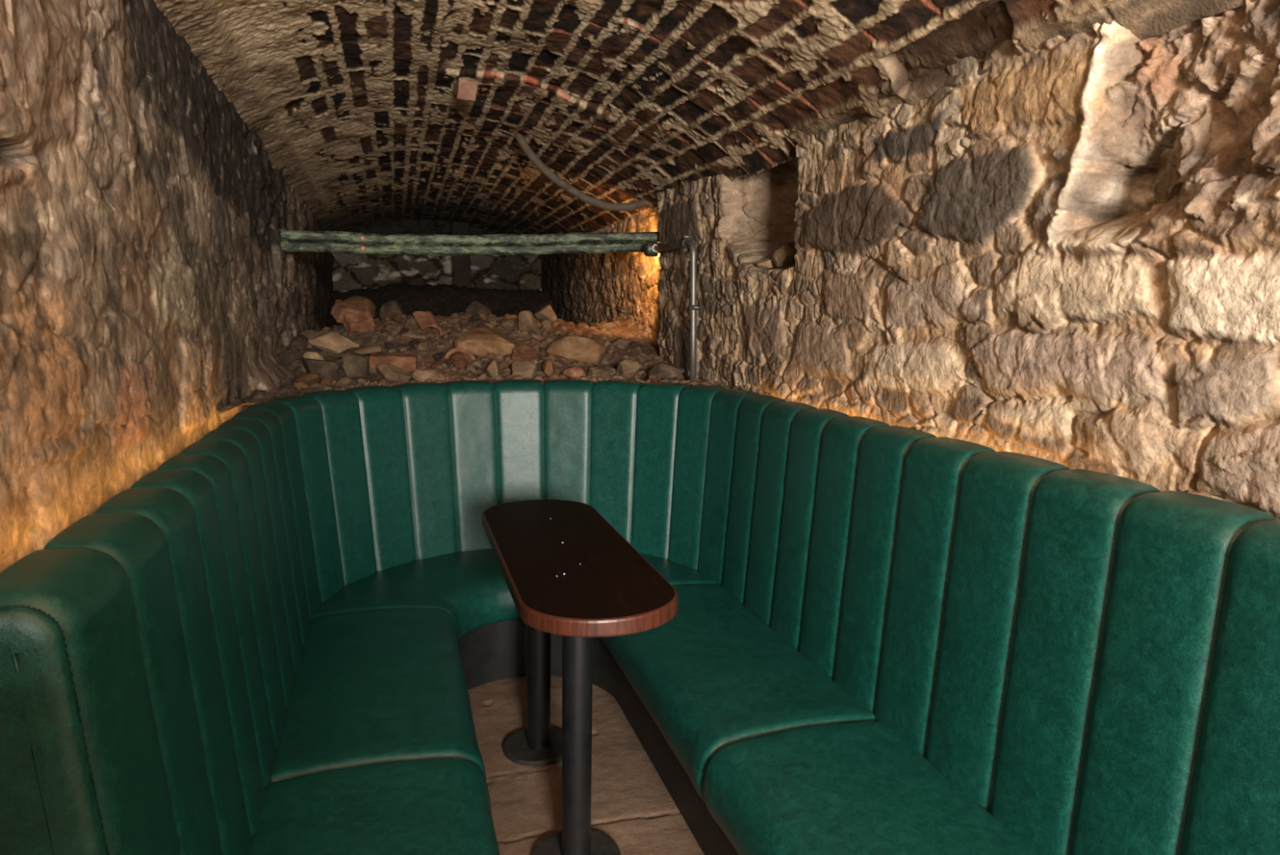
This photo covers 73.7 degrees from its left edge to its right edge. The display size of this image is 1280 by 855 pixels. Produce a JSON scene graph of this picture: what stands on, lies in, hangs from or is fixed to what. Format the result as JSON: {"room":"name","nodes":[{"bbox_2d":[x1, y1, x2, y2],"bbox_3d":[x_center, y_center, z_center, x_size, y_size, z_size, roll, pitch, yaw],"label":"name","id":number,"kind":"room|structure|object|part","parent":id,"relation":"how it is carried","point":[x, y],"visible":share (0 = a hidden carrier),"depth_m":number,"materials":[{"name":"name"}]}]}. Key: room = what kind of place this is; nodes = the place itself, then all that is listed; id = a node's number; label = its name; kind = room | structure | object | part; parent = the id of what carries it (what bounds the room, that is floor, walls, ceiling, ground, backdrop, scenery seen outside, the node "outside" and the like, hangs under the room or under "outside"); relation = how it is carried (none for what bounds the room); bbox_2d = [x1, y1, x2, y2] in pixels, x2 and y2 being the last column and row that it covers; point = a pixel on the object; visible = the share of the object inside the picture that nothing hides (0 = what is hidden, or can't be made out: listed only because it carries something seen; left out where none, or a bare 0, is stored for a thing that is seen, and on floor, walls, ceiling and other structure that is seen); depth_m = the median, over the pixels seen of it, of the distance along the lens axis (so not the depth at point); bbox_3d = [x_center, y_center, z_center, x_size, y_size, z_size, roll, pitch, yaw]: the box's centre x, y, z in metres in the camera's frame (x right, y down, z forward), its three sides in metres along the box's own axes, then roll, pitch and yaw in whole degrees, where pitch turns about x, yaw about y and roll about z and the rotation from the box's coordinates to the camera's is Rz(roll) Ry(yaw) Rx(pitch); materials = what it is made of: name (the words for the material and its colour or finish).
{"room":"bar","nodes":[
{"label":"bar","id":0,"kind":"room"},
{"bbox_2d":[0,0,333,571],"bbox_3d":[-1.534,-0.484,3.559,0.172,1.680,9.250,-2,8,-16],"label":"wall","id":1,"kind":"structure","parent":0,"point":[148,285],"depth_m":1.72,"materials":[{"name":"stone"}]},
{"bbox_2d":[278,229,660,256],"bbox_3d":[-0.833,-0.918,4.246,1.912,0.131,0.075,-1,8,-10],"label":"crossbar","id":2,"kind":"object","parent":1,"relation":"attached to","point":[291,241],"visible":0.98,"depth_m":4.22,"materials":[{"name":"green"}]},
{"bbox_3d":[-0.834,-0.943,4.248,1.912,0.082,0.064,-1,8,-10],"label":"rail","id":3,"kind":"part","parent":2,"relation":"part of","materials":[{"name":"metal"}]},
{"bbox_3d":[-0.834,-0.893,4.255,1.912,0.078,0.064,-1,8,-10],"label":"rail","id":4,"kind":"part","parent":2,"relation":"part of","materials":[{"name":"metal"}]},
{"bbox_2d":[332,218,542,386],"bbox_3d":[-1.879,-1.260,7.984,2.085,1.900,0.201,-2,8,-16],"label":"wall","id":5,"kind":"structure","parent":0,"point":[350,271],"depth_m":7.91,"materials":[{"name":"stone"}]},
{"bbox_2d":[216,283,751,413],"bbox_3d":[-1.138,-0.654,5.466,1.934,0.683,5.590,-2,8,-16],"label":"ground","id":6,"kind":"structure","parent":0,"point":[446,302],"depth_m":4.42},
{"bbox_2d":[291,375,297,384],"bbox_3d":[-1.417,-0.188,3.555,0.046,0.055,0.066,5,9,31],"label":"chip","id":7,"kind":"object","parent":6,"relation":"on","point":[293,380],"visible":0.16,"depth_m":3.53,"materials":[{"name":"stone"}]},
{"bbox_2d":[292,382,310,390],"bbox_3d":[-1.326,-0.157,3.347,0.064,0.044,0.051,-4,9,-25],"label":"chip","id":8,"kind":"object","parent":6,"relation":"on","point":[297,385],"visible":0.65,"depth_m":3.33,"materials":[{"name":"stone"}]},
{"bbox_2d":[301,365,306,373],"bbox_3d":[-1.468,-0.254,3.768,0.044,0.035,0.045,0,8,-1],"label":"chip","id":9,"kind":"object","parent":6,"relation":"on","point":[303,369],"visible":0.41,"depth_m":3.75,"materials":[{"name":"stone"}]},
{"bbox_2d":[295,372,321,386],"bbox_3d":[-1.346,-0.182,3.466,0.099,0.086,0.155,-2,8,-12],"label":"stone","id":10,"kind":"object","parent":6,"relation":"on","point":[310,378],"visible":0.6,"depth_m":3.43,"materials":[{"name":"stone"}]},
{"bbox_2d":[301,328,315,339],"bbox_3d":[-1.702,-0.472,4.435,0.102,0.073,0.074,6,10,38],"label":"chip","id":11,"kind":"object","parent":6,"relation":"on","point":[307,334],"visible":0.49,"depth_m":4.42,"materials":[{"name":"stone"}]},
{"bbox_2d":[306,343,312,347],"bbox_3d":[-1.628,-0.403,4.237,0.051,0.032,0.038,-1,8,-8],"label":"chip","id":12,"kind":"object","parent":6,"relation":"on","point":[309,345],"visible":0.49,"depth_m":4.22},
{"bbox_2d":[302,351,323,359],"bbox_3d":[-1.507,-0.315,3.936,0.088,0.068,0.075,-4,9,-28],"label":"stone","id":13,"kind":"object","parent":6,"relation":"on","point":[313,355],"visible":0.56,"depth_m":3.91,"materials":[{"name":"stone"}]},
{"bbox_2d":[302,357,338,378],"bbox_3d":[-1.367,-0.247,3.660,0.143,0.104,0.114,-5,9,-31],"label":"stone","id":14,"kind":"object","parent":6,"relation":"on","point":[323,367],"visible":0.71,"depth_m":3.63,"materials":[{"name":"stone"}]},
{"bbox_2d":[321,326,329,330],"bbox_3d":[-1.685,-0.525,4.578,0.049,0.033,0.037,0,8,-3],"label":"chip","id":15,"kind":"object","parent":6,"relation":"on","point":[326,328],"visible":0.6,"depth_m":4.56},
{"bbox_2d":[320,377,332,386],"bbox_3d":[-1.251,-0.175,3.406,0.047,0.044,0.047,-1,8,-7],"label":"chip","id":16,"kind":"object","parent":6,"relation":"on","point":[326,381],"visible":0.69,"depth_m":3.40,"materials":[{"name":"stone"}]},
{"bbox_2d":[330,379,337,385],"bbox_3d":[-1.273,-0.185,3.543,0.045,0.028,0.051,-7,10,-40],"label":"chip","id":17,"kind":"object","parent":6,"relation":"on","point":[333,381],"visible":0.36,"depth_m":3.53,"materials":[{"name":"stone"}]},
{"bbox_2d":[308,329,359,353],"bbox_3d":[-1.468,-0.401,4.112,0.231,0.133,0.158,-6,10,-39],"label":"stone","id":18,"kind":"object","parent":6,"relation":"on","point":[325,340],"visible":0.82,"depth_m":4.06,"materials":[{"name":"beige stone"}]},
{"bbox_2d":[332,330,341,334],"bbox_3d":[-1.561,-0.460,4.331,0.085,0.061,0.066,-2,8,-11],"label":"chip","id":19,"kind":"object","parent":6,"relation":"on","point":[339,332],"visible":0.18,"depth_m":4.33,"materials":[{"name":"stone"}]},
{"bbox_2d":[335,376,352,386],"bbox_3d":[-1.211,-0.182,3.476,0.082,0.049,0.068,4,9,27],"label":"chip","id":20,"kind":"object","parent":6,"relation":"on","point":[346,380],"visible":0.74,"depth_m":3.45,"materials":[{"name":"stone"}]},
{"bbox_2d":[330,299,362,323],"bbox_3d":[-1.526,-0.595,4.456,0.137,0.141,0.128,-8,11,-44],"label":"brick","id":21,"kind":"object","parent":6,"relation":"on","point":[340,308],"visible":0.68,"depth_m":4.41,"materials":[{"name":"brown brick"}]},
{"bbox_2d":[351,334,357,341],"bbox_3d":[-1.430,-0.447,4.271,0.040,0.033,0.034,3,8,18],"label":"chip","id":22,"kind":"object","parent":6,"relation":"on","point":[353,336],"visible":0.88,"depth_m":4.26,"materials":[{"name":"stone"}]},
{"bbox_2d":[342,350,368,377],"bbox_3d":[-1.219,-0.273,3.685,0.098,0.118,0.154,-1,8,-4],"label":"stone","id":23,"kind":"object","parent":6,"relation":"on","point":[354,364],"visible":0.98,"depth_m":3.64,"materials":[{"name":"stone"}]},
{"bbox_2d":[333,345,382,358],"bbox_3d":[-1.317,-0.352,3.980,0.219,0.064,0.162,-2,8,-17],"label":"long slate","id":24,"kind":"object","parent":6,"relation":"on","point":[364,350],"visible":0.69,"depth_m":3.93,"materials":[{"name":"stone"}]},
{"bbox_2d":[341,295,375,324],"bbox_3d":[-2.263,-0.929,6.872,0.216,0.254,0.251,5,9,30],"label":"stone","id":25,"kind":"object","parent":6,"relation":"on","point":[366,304],"visible":0.33,"depth_m":6.82,"materials":[{"name":"stone"}]},
{"bbox_2d":[342,311,374,336],"bbox_3d":[-1.449,-0.533,4.402,0.137,0.130,0.124,-5,10,-35],"label":"brick","id":26,"kind":"object","parent":6,"relation":"on","point":[353,322],"visible":0.94,"depth_m":4.37,"materials":[{"name":"brown brick"}]},
{"bbox_2d":[356,377,366,382],"bbox_3d":[-1.166,-0.189,3.580,0.039,0.040,0.059,-2,8,-14],"label":"chip","id":27,"kind":"object","parent":6,"relation":"on","point":[360,380],"visible":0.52,"depth_m":3.56,"materials":[{"name":"stone"}]},
{"bbox_2d":[373,318,381,324],"bbox_3d":[-1.413,-0.568,4.586,0.045,0.033,0.038,-1,8,-10],"label":"chip","id":28,"kind":"object","parent":6,"relation":"on","point":[375,321],"visible":0.87,"depth_m":4.57,"materials":[{"name":"stone"}]},
{"bbox_2d":[383,320,391,324],"bbox_3d":[-1.342,-0.559,4.548,0.040,0.029,0.032,-3,8,-21],"label":"chip","id":29,"kind":"object","parent":6,"relation":"on","point":[387,322],"visible":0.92,"depth_m":4.54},
{"bbox_2d":[384,342,394,349],"bbox_3d":[-1.236,-0.401,4.202,0.038,0.040,0.068,-7,10,-41],"label":"chip","id":30,"kind":"object","parent":6,"relation":"on","point":[388,345],"visible":0.96,"depth_m":4.18,"materials":[{"name":"stone"}]},
{"bbox_2d":[378,299,405,319],"bbox_3d":[-1.973,-0.908,6.884,0.221,0.236,0.200,2,8,13],"label":"stone","id":31,"kind":"object","parent":6,"relation":"on","point":[391,308],"visible":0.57,"depth_m":6.80,"materials":[{"name":"stone"}]},
{"bbox_2d":[368,352,417,372],"bbox_3d":[-1.115,-0.295,3.868,0.210,0.084,0.107,-2,8,-11],"label":"brick","id":32,"kind":"object","parent":6,"relation":"on","point":[407,362],"visible":0.79,"depth_m":3.83,"materials":[{"name":"orange brick"}]},
{"bbox_2d":[376,363,411,381],"bbox_3d":[-1.054,-0.234,3.664,0.119,0.080,0.164,-5,10,-35],"label":"stone","id":33,"kind":"object","parent":6,"relation":"on","point":[390,372],"visible":0.86,"depth_m":3.62,"materials":[{"name":"beige stone"}]},
{"bbox_2d":[391,324,398,328],"bbox_3d":[-1.279,-0.522,4.457,0.027,0.028,0.031,2,8,15],"label":"chip","id":34,"kind":"object","parent":6,"relation":"on","point":[394,326],"visible":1,"depth_m":4.45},
{"bbox_2d":[393,316,401,320],"bbox_3d":[-1.319,-0.590,4.648,0.039,0.022,0.030,2,8,13],"label":"chip","id":35,"kind":"object","parent":6,"relation":"on","point":[395,317],"visible":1,"depth_m":4.64,"materials":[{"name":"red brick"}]},
{"bbox_2d":[397,338,404,343],"bbox_3d":[-1.197,-0.430,4.270,0.039,0.026,0.023,4,9,24],"label":"chip","id":36,"kind":"object","parent":6,"relation":"on","point":[400,340],"visible":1,"depth_m":4.26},
{"bbox_2d":[398,346,407,351],"bbox_3d":[-1.147,-0.375,4.129,0.040,0.030,0.053,-5,9,-33],"label":"chip","id":37,"kind":"object","parent":6,"relation":"on","point":[401,348],"visible":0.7,"depth_m":4.11,"materials":[{"name":"stone"}]},
{"bbox_2d":[400,327,408,332],"bbox_3d":[-1.227,-0.505,4.448,0.038,0.034,0.049,2,8,17],"label":"chip","id":38,"kind":"object","parent":6,"relation":"on","point":[403,329],"visible":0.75,"depth_m":4.43,"materials":[{"name":"stone"}]},
{"bbox_2d":[402,315,419,328],"bbox_3d":[-1.212,-0.543,4.522,0.104,0.089,0.073,1,8,10],"label":"chip","id":39,"kind":"object","parent":6,"relation":"on","point":[411,322],"visible":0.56,"depth_m":4.50,"materials":[{"name":"stone"}]},
{"bbox_2d":[408,339,419,346],"bbox_3d":[-1.114,-0.414,4.204,0.050,0.038,0.069,0,8,0],"label":"chip","id":40,"kind":"object","parent":6,"relation":"on","point":[414,342],"visible":0.79,"depth_m":4.18,"materials":[{"name":"stone"}]},
{"bbox_2d":[401,331,433,338],"bbox_3d":[-1.125,-0.465,4.337,0.131,0.046,0.108,2,8,12],"label":"shard","id":41,"kind":"object","parent":6,"relation":"on","point":[409,334],"visible":0.99,"depth_m":4.29},
{"bbox_2d":[416,342,427,351],"bbox_3d":[-1.047,-0.382,4.126,0.044,0.057,0.063,7,10,41],"label":"chip","id":42,"kind":"object","parent":6,"relation":"on","point":[421,346],"visible":0.7,"depth_m":4.11,"materials":[{"name":"stone"}]},
{"bbox_2d":[416,350,429,357],"bbox_3d":[-1.034,-0.348,4.052,0.068,0.041,0.055,4,9,25],"label":"chip","id":43,"kind":"object","parent":6,"relation":"on","point":[423,353],"visible":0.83,"depth_m":4.03,"materials":[{"name":"stone"}]},
{"bbox_2d":[411,368,444,383],"bbox_3d":[-0.910,-0.216,3.661,0.145,0.070,0.100,-7,11,-41],"label":"stone","id":44,"kind":"object","parent":6,"relation":"on","point":[422,375],"visible":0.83,"depth_m":3.62,"materials":[{"name":"stone"}]},
{"bbox_2d":[413,311,443,334],"bbox_3d":[-1.105,-0.544,4.465,0.129,0.128,0.142,-5,9,-33],"label":"shard","id":45,"kind":"object","parent":6,"relation":"on","point":[424,319],"visible":1,"depth_m":4.44,"materials":[{"name":"red brick"}]},
{"bbox_2d":[424,361,433,366],"bbox_3d":[-0.969,-0.288,3.939,0.048,0.029,0.041,0,8,-1],"label":"chip","id":46,"kind":"object","parent":6,"relation":"on","point":[428,363],"visible":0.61,"depth_m":3.93,"materials":[{"name":"stone"}]},
{"bbox_2d":[431,351,445,360],"bbox_3d":[-0.941,-0.331,4.075,0.094,0.057,0.054,-4,9,-27],"label":"chip","id":47,"kind":"object","parent":6,"relation":"on","point":[438,355],"visible":0.46,"depth_m":4.05,"materials":[{"name":"stone"}]},
{"bbox_2d":[440,320,447,324],"bbox_3d":[-1.064,-0.561,4.623,0.049,0.037,0.036,1,8,8],"label":"chip","id":48,"kind":"object","parent":6,"relation":"on","point":[444,321],"visible":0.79,"depth_m":4.61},
{"bbox_2d":[448,339,453,344],"bbox_3d":[-0.944,-0.426,4.260,0.024,0.025,0.032,-3,9,-23],"label":"chip","id":49,"kind":"object","parent":6,"relation":"on","point":[450,341],"visible":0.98,"depth_m":4.25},
{"bbox_2d":[430,347,475,369],"bbox_3d":[-0.846,-0.302,3.844,0.151,0.115,0.182,-6,10,-38],"label":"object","id":50,"kind":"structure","parent":6,"relation":"on","point":[460,357],"depth_m":3.82,"materials":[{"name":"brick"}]},
{"bbox_2d":[452,317,460,320],"bbox_3d":[-1.027,-0.598,4.787,0.049,0.031,0.045,-4,9,-29],"label":"chip","id":51,"kind":"object","parent":6,"relation":"on","point":[453,318],"visible":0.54,"depth_m":4.77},
{"bbox_2d":[471,314,479,320],"bbox_3d":[-0.917,-0.611,4.767,0.051,0.044,0.072,-1,8,-10],"label":"chip","id":52,"kind":"object","parent":6,"relation":"on","point":[475,317],"visible":0.61,"depth_m":4.74,"materials":[{"name":"stone"}]},
{"bbox_2d":[470,318,483,327],"bbox_3d":[-0.886,-0.567,4.640,0.069,0.049,0.051,-2,8,-15],"label":"chip","id":53,"kind":"object","parent":6,"relation":"on","point":[477,322],"visible":0.81,"depth_m":4.62,"materials":[{"name":"stone"}]},
{"bbox_2d":[463,301,492,315],"bbox_3d":[-1.339,-0.883,6.923,0.280,0.276,0.267,0,8,-2],"label":"stone","id":54,"kind":"object","parent":6,"relation":"on","point":[475,306],"visible":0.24,"depth_m":6.89,"materials":[{"name":"stone"}]},
{"bbox_2d":[477,324,489,328],"bbox_3d":[-0.824,-0.512,4.483,0.072,0.061,0.060,-5,10,-34],"label":"chip","id":55,"kind":"object","parent":6,"relation":"on","point":[480,325],"visible":0.21,"depth_m":4.47,"materials":[{"name":"stone"}]},
{"bbox_2d":[453,326,519,355],"bbox_3d":[-0.754,-0.424,4.277,0.315,0.163,0.338,0,8,-1],"label":"boulder","id":56,"kind":"object","parent":6,"relation":"on","point":[480,340],"visible":0.81,"depth_m":4.13,"materials":[{"name":"beige stone"}]},
{"bbox_2d":[484,322,494,328],"bbox_3d":[-0.818,-0.544,4.589,0.066,0.038,0.052,4,9,26],"label":"chip","id":57,"kind":"object","parent":6,"relation":"on","point":[489,324],"visible":0.43,"depth_m":4.58,"materials":[{"name":"stone"}]},
{"bbox_2d":[484,358,500,377],"bbox_3d":[-0.666,-0.260,3.838,0.068,0.099,0.120,-1,8,-5],"label":"stone","id":58,"kind":"object","parent":6,"relation":"on","point":[494,368],"visible":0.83,"depth_m":3.80,"materials":[{"name":"stone"}]},
{"bbox_2d":[502,363,509,367],"bbox_3d":[-0.635,-0.292,4.029,0.037,0.021,0.025,0,8,-3],"label":"chip","id":59,"kind":"object","parent":6,"relation":"on","point":[504,365],"visible":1,"depth_m":4.02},
{"bbox_2d":[500,368,511,373],"bbox_3d":[-0.613,-0.252,3.925,0.070,0.042,0.050,-6,10,-36],"label":"chip","id":60,"kind":"object","parent":6,"relation":"on","point":[506,369],"visible":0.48,"depth_m":3.91,"materials":[{"name":"stone"}]},
{"bbox_2d":[501,320,514,326],"bbox_3d":[-0.726,-0.562,4.655,0.054,0.040,0.071,6,10,39],"label":"chip","id":61,"kind":"object","parent":6,"relation":"on","point":[504,323],"visible":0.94,"depth_m":4.64,"materials":[{"name":"stone"}]},
{"bbox_2d":[507,331,519,338],"bbox_3d":[-0.667,-0.483,4.488,0.064,0.038,0.057,-1,8,-6],"label":"chip","id":62,"kind":"object","parent":6,"relation":"on","point":[514,335],"visible":0.79,"depth_m":4.47,"materials":[{"name":"stone"}]},
{"bbox_2d":[511,360,537,377],"bbox_3d":[-0.525,-0.255,3.852,0.119,0.092,0.119,0,8,1],"label":"stone","id":63,"kind":"object","parent":6,"relation":"on","point":[525,369],"visible":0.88,"depth_m":3.82,"materials":[{"name":"stone"}]},
{"bbox_2d":[511,343,539,361],"bbox_3d":[-0.548,-0.346,4.099,0.129,0.111,0.088,3,9,22],"label":"brick","id":64,"kind":"object","parent":6,"relation":"on","point":[522,352],"visible":0.75,"depth_m":4.08,"materials":[{"name":"brick"}]},
{"bbox_2d":[518,310,538,333],"bbox_3d":[-0.607,-0.565,4.647,0.102,0.142,0.130,2,8,16],"label":"block","id":65,"kind":"object","parent":6,"relation":"on","point":[526,322],"visible":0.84,"depth_m":4.61,"materials":[{"name":"stone"}]},
{"bbox_2d":[536,361,543,371],"bbox_3d":[-0.458,-0.275,3.966,0.096,0.056,0.051,2,8,17],"label":"chip","id":66,"kind":"object","parent":6,"relation":"on","point":[540,366],"visible":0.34,"depth_m":3.94,"materials":[{"name":"stone"}]},
{"bbox_2d":[534,304,557,324],"bbox_3d":[-0.533,-0.643,4.857,0.133,0.113,0.086,-4,9,-24],"label":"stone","id":67,"kind":"object","parent":6,"relation":"on","point":[546,313],"visible":0.86,"depth_m":4.83,"materials":[{"name":"stone"}]},
{"bbox_2d":[541,319,551,328],"bbox_3d":[-0.521,-0.570,4.753,0.058,0.058,0.064,-1,8,-4],"label":"chip","id":68,"kind":"object","parent":6,"relation":"on","point":[545,323],"visible":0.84,"depth_m":4.74,"materials":[{"name":"stone"}]},
{"bbox_2d":[542,359,554,376],"bbox_3d":[-0.415,-0.271,3.869,0.052,0.078,0.082,0,8,-2],"label":"stone","id":69,"kind":"object","parent":6,"relation":"on","point":[548,365],"visible":0.94,"depth_m":3.84,"materials":[{"name":"stone"}]},
{"bbox_2d":[557,323,573,331],"bbox_3d":[-0.417,-0.562,4.813,0.088,0.050,0.070,6,10,36],"label":"chip","id":70,"kind":"object","parent":6,"relation":"on","point":[568,326],"visible":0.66,"depth_m":4.79,"materials":[{"name":"red brick"}]},
{"bbox_2d":[567,330,575,335],"bbox_3d":[-0.364,-0.493,4.607,0.048,0.058,0.066,3,8,20],"label":"chip","id":71,"kind":"object","parent":6,"relation":"on","point":[569,333],"visible":0.45,"depth_m":4.58,"materials":[{"name":"stone"}]},
{"bbox_2d":[561,366,584,377],"bbox_3d":[-0.304,-0.242,3.840,0.112,0.065,0.071,5,9,31],"label":"stone","id":72,"kind":"object","parent":6,"relation":"on","point":[575,371],"visible":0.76,"depth_m":3.81,"materials":[{"name":"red stone"}]},
{"bbox_2d":[546,334,605,364],"bbox_3d":[-0.294,-0.387,4.305,0.283,0.156,0.258,2,8,15],"label":"flat boulder","id":73,"kind":"object","parent":6,"relation":"on","point":[585,350],"visible":0.93,"depth_m":4.20,"materials":[{"name":"beige stone"}]},
{"bbox_2d":[586,321,597,327],"bbox_3d":[-0.272,-0.592,4.995,0.052,0.049,0.068,-5,9,-33],"label":"chip","id":74,"kind":"object","parent":6,"relation":"on","point":[590,323],"visible":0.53,"depth_m":4.98,"materials":[{"name":"stone"}]},
{"bbox_2d":[586,366,613,377],"bbox_3d":[-0.171,-0.236,3.843,0.129,0.079,0.118,-2,8,-17],"label":"stone","id":75,"kind":"object","parent":6,"relation":"on","point":[595,371],"visible":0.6,"depth_m":3.80,"materials":[{"name":"stone"}]},
{"bbox_2d":[598,322,614,330],"bbox_3d":[-0.193,-0.571,4.893,0.087,0.055,0.066,-7,10,-40],"label":"chip","id":76,"kind":"object","parent":6,"relation":"on","point":[606,326],"visible":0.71,"depth_m":4.87,"materials":[{"name":"stone"}]},
{"bbox_2d":[604,338,610,346],"bbox_3d":[-0.181,-0.428,4.415,0.046,0.055,0.065,-5,9,-32],"label":"chip","id":77,"kind":"object","parent":6,"relation":"on","point":[606,340],"visible":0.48,"depth_m":4.39,"materials":[{"name":"stone"}]},
{"bbox_2d":[608,367,616,373],"bbox_3d":[-0.139,-0.258,3.967,0.058,0.039,0.072,-1,8,-11],"label":"chip","id":78,"kind":"object","parent":6,"relation":"on","point":[614,370],"visible":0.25,"depth_m":3.95,"materials":[{"name":"stone"}]},
{"bbox_2d":[613,363,618,368],"bbox_3d":[-0.110,-0.291,4.131,0.049,0.039,0.032,3,8,19],"label":"chip","id":79,"kind":"object","parent":6,"relation":"on","point":[615,365],"visible":0.43,"depth_m":4.12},
{"bbox_2d":[615,337,631,344],"bbox_3d":[-0.091,-0.454,4.589,0.091,0.050,0.079,-2,8,-15],"label":"chip","id":80,"kind":"object","parent":6,"relation":"on","point":[620,340],"visible":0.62,"depth_m":4.55,"materials":[{"name":"stone"}]},
{"bbox_2d":[617,360,640,379],"bbox_3d":[-0.049,-0.248,3.858,0.084,0.112,0.125,-3,8,-19],"label":"stone","id":81,"kind":"object","parent":6,"relation":"on","point":[628,369],"visible":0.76,"depth_m":3.83,"materials":[{"name":"stone"}]},
{"bbox_2d":[642,364,648,368],"bbox_3d":[0.026,-0.291,4.146,0.031,0.023,0.022,-2,8,-17],"label":"chip","id":82,"kind":"object","parent":6,"relation":"on","point":[645,366],"visible":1,"depth_m":4.14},
{"bbox_2d":[648,373,656,379],"bbox_3d":[0.054,-0.217,3.743,0.032,0.032,0.044,-1,8,-6],"label":"chip","id":83,"kind":"object","parent":6,"relation":"on","point":[651,376],"visible":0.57,"depth_m":3.72,"materials":[{"name":"stone"}]},
{"bbox_2d":[647,361,684,378],"bbox_3d":[0.117,-0.247,3.832,0.171,0.095,0.118,-1,8,-4],"label":"stone","id":84,"kind":"object","parent":6,"relation":"on","point":[661,369],"visible":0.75,"depth_m":3.79,"materials":[{"name":"grey stone"}]},
{"bbox_2d":[467,675,704,854],"bbox_3d":[0.316,1.345,0.540,2.000,0.012,6.500,-2,8,-16],"label":"floor","id":85,"kind":"structure","parent":0,"point":[631,804],"depth_m":2.55,"materials":[{"name":"stone"}]},
{"bbox_2d":[481,499,678,854],"bbox_3d":[-0.209,0.698,2.401,0.364,0.757,1.175,-2,8,-16],"label":"table","id":86,"kind":"object","parent":85,"relation":"on","point":[614,590],"visible":1,"depth_m":2.14,"materials":[{"name":"brown wood"}]},
{"bbox_3d":[-0.326,1.023,2.752,0.228,0.016,0.228,-2,8,-16],"label":"plate","id":87,"kind":"part","parent":86,"relation":"part of","materials":[{"name":"black metal"}]},
{"bbox_3d":[-0.320,0.669,2.704,0.087,0.704,0.075,-2,8,-16],"label":"post","id":88,"kind":"part","parent":86,"relation":"part of","materials":[{"name":"metal"}]},
{"bbox_3d":[-0.164,1.101,2.190,0.228,0.016,0.228,-2,8,-16],"label":"plate","id":89,"kind":"part","parent":86,"relation":"part of","materials":[{"name":"black metal"}]},
{"bbox_3d":[-0.158,0.747,2.142,0.087,0.704,0.075,-2,8,-16],"label":"post","id":90,"kind":"part","parent":86,"relation":"part of","materials":[{"name":"metal"}]},
{"bbox_2d":[0,379,1279,854],"bbox_3d":[-0.176,0.562,2.126,1.750,1.102,3.337,-2,8,-16],"label":"banquette","id":91,"kind":"object","parent":85,"relation":"on","point":[882,638],"visible":0.93,"depth_m":1.80,"materials":[{"name":"green leather"}]},
{"bbox_2d":[250,756,499,854],"bbox_3d":[-0.464,0.868,1.496,0.476,0.184,0.812,-2,8,-16],"label":"seat cushion","id":92,"kind":"object","parent":91,"relation":"on","point":[371,805],"depth_m":1.69,"materials":[{"name":"green leather"}]},
{"bbox_2d":[271,607,486,782],"bbox_3d":[-0.713,0.748,2.361,0.476,0.184,0.997,-2,8,-16],"label":"seat cushion","id":93,"kind":"object","parent":91,"relation":"on","point":[369,685],"depth_m":2.20,"materials":[{"name":"green leather"}]},
{"bbox_2d":[313,547,716,639],"bbox_3d":[-0.480,0.622,3.270,1.416,0.184,0.708,-2,8,-16],"label":"seat cushion","id":94,"kind":"object","parent":91,"relation":"on","point":[468,585],"depth_m":3.12,"materials":[{"name":"green leather"}]},
{"bbox_2d":[600,584,875,801],"bbox_3d":[0.219,0.722,2.549,0.475,0.184,1.072,-2,8,-16],"label":"seat cushion","id":95,"kind":"object","parent":91,"relation":"on","point":[722,672],"depth_m":2.32,"materials":[{"name":"green leather"}]},
{"bbox_2d":[702,720,1036,854],"bbox_3d":[0.508,0.862,1.544,0.476,0.184,1.032,-2,8,-16],"label":"seat cushion","id":96,"kind":"object","parent":91,"relation":"on","point":[806,787],"depth_m":1.76,"materials":[{"name":"green leather"}]},
{"bbox_2d":[153,0,1257,234],"bbox_3d":[-0.697,-1.241,3.748,1.912,0.478,9.350,-2,8,-16],"label":"ceiling","id":97,"kind":"structure","parent":0,"point":[356,103],"depth_m":2.95,"materials":[{"name":"brick"}]},
{"bbox_2d":[453,77,476,101],"bbox_3d":[-0.701,-1.412,3.445,0.083,0.189,0.174,-3,8,-21],"label":"brick","id":98,"kind":"object","parent":97,"relation":"attached to","point":[464,89],"visible":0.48,"depth_m":3.42,"materials":[{"name":"pink brick"}]},
{"bbox_2d":[514,133,648,211],"bbox_3d":[-0.308,-1.347,4.411,0.748,0.433,0.089,-3,8,-19],"label":"hose","id":99,"kind":"object","parent":97,"relation":"hanging from","point":[521,140],"visible":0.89,"depth_m":4.42,"materials":[{"name":"grey plastic"}]},
{"bbox_2d":[538,0,1279,519],"bbox_3d":[0.322,-0.454,4.098,0.344,1.471,9.250,-2,8,-16],"label":"wall","id":100,"kind":"structure","parent":0,"point":[1067,252],"depth_m":1.79,"materials":[{"name":"stone"}]},
{"bbox_2d":[643,235,703,386],"bbox_3d":[0.147,-0.525,3.974,0.067,0.708,0.705,-2,8,-17],"label":"conduit pipe","id":101,"kind":"object","parent":100,"relation":"attached to","point":[651,248],"visible":0.98,"depth_m":3.67,"materials":[{"name":"metal"}]},
{"bbox_2d":[755,257,777,269],"bbox_3d":[0.473,-0.610,3.178,0.085,0.045,0.079,-3,9,-22],"label":"stone","id":102,"kind":"object","parent":100,"relation":"in","point":[767,263],"visible":0.84,"depth_m":3.15,"materials":[{"name":"stone"}]},
{"bbox_2d":[772,242,796,267],"bbox_3d":[0.535,-0.623,3.087,0.095,0.088,0.099,-7,10,-41],"label":"stone","id":103,"kind":"object","parent":100,"relation":"in","point":[784,255],"visible":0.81,"depth_m":3.05,"materials":[{"name":"beige stone"}]}
]}

